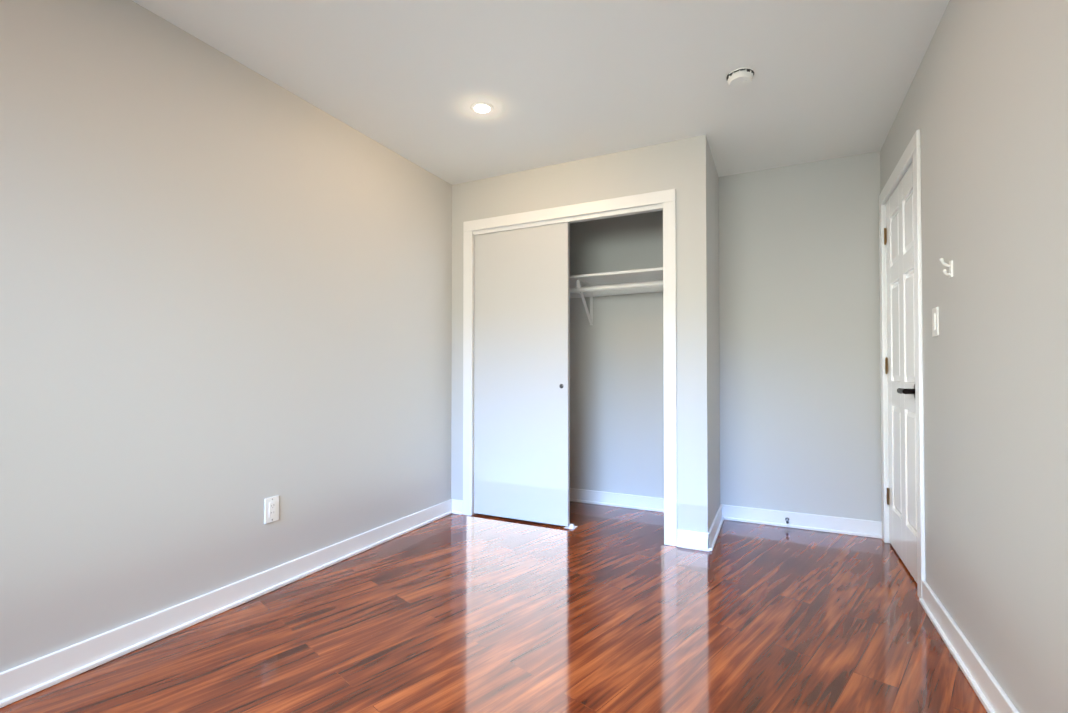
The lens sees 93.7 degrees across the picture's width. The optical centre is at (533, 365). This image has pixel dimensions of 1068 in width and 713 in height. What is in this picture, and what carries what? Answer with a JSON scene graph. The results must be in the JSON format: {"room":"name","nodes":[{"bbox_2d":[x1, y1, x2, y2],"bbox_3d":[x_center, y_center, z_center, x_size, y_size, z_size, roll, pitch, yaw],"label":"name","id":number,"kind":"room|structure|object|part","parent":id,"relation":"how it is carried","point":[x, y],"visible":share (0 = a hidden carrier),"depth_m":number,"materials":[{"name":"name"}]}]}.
{"room":"empty bedroom","nodes":[
{"label":"empty bedroom","id":0,"kind":"room"},
{"bbox_2d":[0,0,451,672],"bbox_3d":[-1.363,-0.151,2.225,0.100,2.400,4.860,0,-1,26],"label":"wall","id":1,"kind":"structure","parent":0,"point":[224,296],"depth_m":2.02,"materials":[{"name":"grey paint"}]},
{"bbox_2d":[0,499,451,707],"bbox_3d":[-1.459,0.994,1.866,0.026,0.100,3.960,0,-1,26],"label":"baseboard","id":2,"kind":"structure","parent":1,"relation":"attached to","point":[24,680],"depth_m":1.99,"materials":[{"name":"white paint"}]},
{"bbox_2d":[264,495,278,523],"bbox_3d":[-1.233,0.676,2.355,0.009,0.115,0.070,0,-1,26],"label":"electrical outlet","id":3,"kind":"object","parent":1,"relation":"attached to","point":[271,509],"visible":1,"depth_m":2.35,"materials":[{"name":"white plastic"}]},
{"bbox_2d":[0,501,986,712],"bbox_3d":[-0.090,1.070,1.587,2.930,0.060,4.860,0,-1,26],"label":"floor","id":4,"kind":"structure","parent":0,"point":[604,609],"depth_m":1.94,"materials":[{"name":"brown wood"}]},
{"bbox_2d":[132,0,949,184],"bbox_3d":[-0.090,-1.390,1.623,2.930,0.060,4.860,0,-1,26],"label":"ceiling","id":5,"kind":"structure","parent":0,"point":[832,79],"depth_m":2.26,"materials":[{"name":"white paint"}]},
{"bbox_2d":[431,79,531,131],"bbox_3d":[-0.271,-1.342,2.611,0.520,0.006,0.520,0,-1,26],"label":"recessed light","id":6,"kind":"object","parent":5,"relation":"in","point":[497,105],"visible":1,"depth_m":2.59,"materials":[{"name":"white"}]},
{"bbox_2d":[727,67,753,87],"bbox_3d":[0.958,-1.331,2.324,0.120,0.038,0.120,0,-1,26],"label":"smoke detector","id":7,"kind":"object","parent":5,"relation":"attached to","point":[740,77],"visible":1,"depth_m":2.29,"materials":[{"name":"white plastic"}]},
{"bbox_2d":[451,135,709,532],"bbox_3d":[0.218,-0.135,3.323,1.780,2.400,0.100,0,-1,26],"label":"wall","id":8,"kind":"structure","parent":0,"point":[680,166],"depth_m":2.98,"materials":[{"name":"grey paint"}]},
{"bbox_2d":[472,235,475,514],"bbox_3d":[0.192,0.035,3.334,1.400,2.060,0.100,0,-1,26],"label":"door frame","id":9,"kind":"structure","parent":8,"relation":"attached to","point":[473,513],"depth_m":3.60,"materials":[{"name":"white paint"}]},
{"bbox_2d":[474,222,569,526],"bbox_3d":[-0.099,0.051,3.453,0.726,2.005,0.031,0,-1,26],"label":"closet door","id":10,"kind":"structure","parent":8,"relation":"in","point":[521,390],"depth_m":3.43,"materials":[{"name":"grey paint"}]},
{"bbox_2d":[473,203,662,528],"bbox_3d":[0.191,0.045,3.332,1.360,2.040,0.084,0,-1,26],"label":"trim","id":11,"kind":"structure","parent":8,"relation":"attached to","point":[621,212],"depth_m":3.26,"materials":[{"name":"white paint"}]},
{"bbox_2d":[569,351,569,390],"bbox_3d":[-0.089,0.051,3.490,0.711,2.005,0.031,0,-1,26],"label":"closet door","id":12,"kind":"structure","parent":8,"relation":"in","point":[569,370],"depth_m":3.35,"materials":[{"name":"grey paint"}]},
{"bbox_2d":[463,189,676,545],"bbox_3d":[0.166,0.010,3.282,1.500,2.110,0.016,0,-1,26],"label":"trim","id":13,"kind":"structure","parent":8,"relation":"attached to","point":[667,198],"depth_m":3.04,"materials":[{"name":"white paint"}]},
{"bbox_2d":[452,499,709,551],"bbox_3d":[0.197,1.014,3.247,1.794,0.100,0.026,0,-1,26],"label":"baseboard","id":14,"kind":"structure","parent":8,"relation":"attached to","point":[693,540],"depth_m":2.90,"materials":[{"name":"white paint"}]},
{"bbox_2d":[708,144,719,526],"bbox_3d":[1.127,-0.135,3.270,0.100,2.400,0.600,0,-1,26],"label":"wall","id":15,"kind":"structure","parent":0,"point":[714,349],"depth_m":3.21,"materials":[{"name":"grey paint"}]},
{"bbox_2d":[708,505,723,550],"bbox_3d":[1.159,1.013,3.174,0.026,0.100,0.714,0,-1,26],"label":"baseboard","id":16,"kind":"structure","parent":15,"relation":"attached to","point":[715,528],"depth_m":3.10,"materials":[{"name":"white paint"}]},
{"bbox_2d":[569,151,881,521],"bbox_3d":[0.997,-0.129,3.722,2.830,2.400,0.100,0,-1,26],"label":"wall","id":17,"kind":"structure","parent":0,"point":[799,348],"depth_m":3.38,"materials":[{"name":"grey paint"}]},
{"bbox_2d":[569,267,662,324],"bbox_3d":[0.375,-0.483,3.763,1.678,0.329,0.379,0,-1,26],"label":"closet shelf","id":18,"kind":"object","parent":17,"relation":"attached to","point":[638,281],"visible":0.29,"depth_m":3.66,"materials":[{"name":"white paint"}]},
{"bbox_3d":[0.331,-0.555,3.675,1.640,0.052,0.052,0,-1,26],"label":"rod","id":19,"kind":"part","parent":18,"relation":"part of","materials":[{"name":"white paint"}]},
{"bbox_2d":[570,488,663,511],"bbox_3d":[0.327,1.020,3.643,1.680,0.100,0.600,0,-1,26],"label":"baseboard","id":20,"kind":"structure","parent":17,"relation":"attached to","point":[647,503],"depth_m":3.81,"materials":[{"name":"white paint"}]},
{"bbox_2d":[720,504,881,538],"bbox_3d":[1.725,1.015,3.281,0.950,0.100,0.026,0,-1,26],"label":"baseboard","id":21,"kind":"structure","parent":17,"relation":"attached to","point":[847,526],"depth_m":3.26,"materials":[{"name":"white paint"}]},
{"bbox_2d":[880,0,1067,712],"bbox_3d":[1.181,-0.169,0.985,0.100,2.400,4.660,0,-1,26],"label":"wall","id":22,"kind":"structure","parent":0,"point":[983,109],"depth_m":1.47,"materials":[{"name":"grey paint"}]},
{"bbox_2d":[884,162,916,582],"bbox_3d":[1.935,0.031,2.656,0.098,2.025,0.803,0,-1,26],"label":"entry door","id":23,"kind":"structure","parent":22,"relation":"in","point":[901,380],"depth_m":2.65,"materials":[{"name":"white paint"}]},
{"bbox_3d":[2.111,-0.779,3.008,0.013,0.100,0.036,0,-1,26],"label":"entry door hinge","id":24,"kind":"part","parent":23,"relation":"part of","materials":[{"name":"gold metal"}]},
{"bbox_3d":[2.111,0.001,2.996,0.013,0.100,0.036,0,-1,26],"label":"entry door hinge","id":25,"kind":"part","parent":23,"relation":"part of","materials":[{"name":"gold metal"}]},
{"bbox_3d":[2.111,0.780,2.985,0.013,0.100,0.036,0,-1,26],"label":"entry door hinge","id":26,"kind":"part","parent":23,"relation":"part of","materials":[{"name":"gold metal"}]},
{"bbox_3d":[1.793,0.122,2.404,0.063,0.074,0.168,0,-1,26],"label":"handle","id":27,"kind":"part","parent":23,"relation":"part of","materials":[{"name":"black metal"}]},
{"bbox_2d":[879,130,925,598],"bbox_3d":[1.976,0.000,2.631,0.116,2.110,0.940,0,-1,26],"label":"door frame","id":28,"kind":"structure","parent":22,"relation":"attached to","point":[912,150],"depth_m":2.28,"materials":[{"name":"white paint"}]},
{"bbox_2d":[932,307,938,336],"bbox_3d":[1.636,-0.178,2.043,0.010,0.115,0.070,0,-1,26],"label":"light switch","id":29,"kind":"object","parent":22,"relation":"attached to","point":[935,321],"visible":1,"depth_m":2.03,"materials":[{"name":"white plastic"}]},
{"bbox_2d":[939,258,952,277],"bbox_3d":[1.529,-0.364,1.859,0.037,0.075,0.020,0,-1,26],"label":"hook","id":30,"kind":"object","parent":22,"relation":"attached to","point":[950,266],"visible":1,"depth_m":1.85,"materials":[{"name":"white plastic"}]},
{"bbox_2d":[919,580,1018,712],"bbox_3d":[0.912,0.975,0.560,0.026,0.100,3.690,0,-1,26],"label":"baseboard","id":31,"kind":"structure","parent":22,"relation":"attached to","point":[993,697],"depth_m":1.69,"materials":[{"name":"white paint"}]}
]}

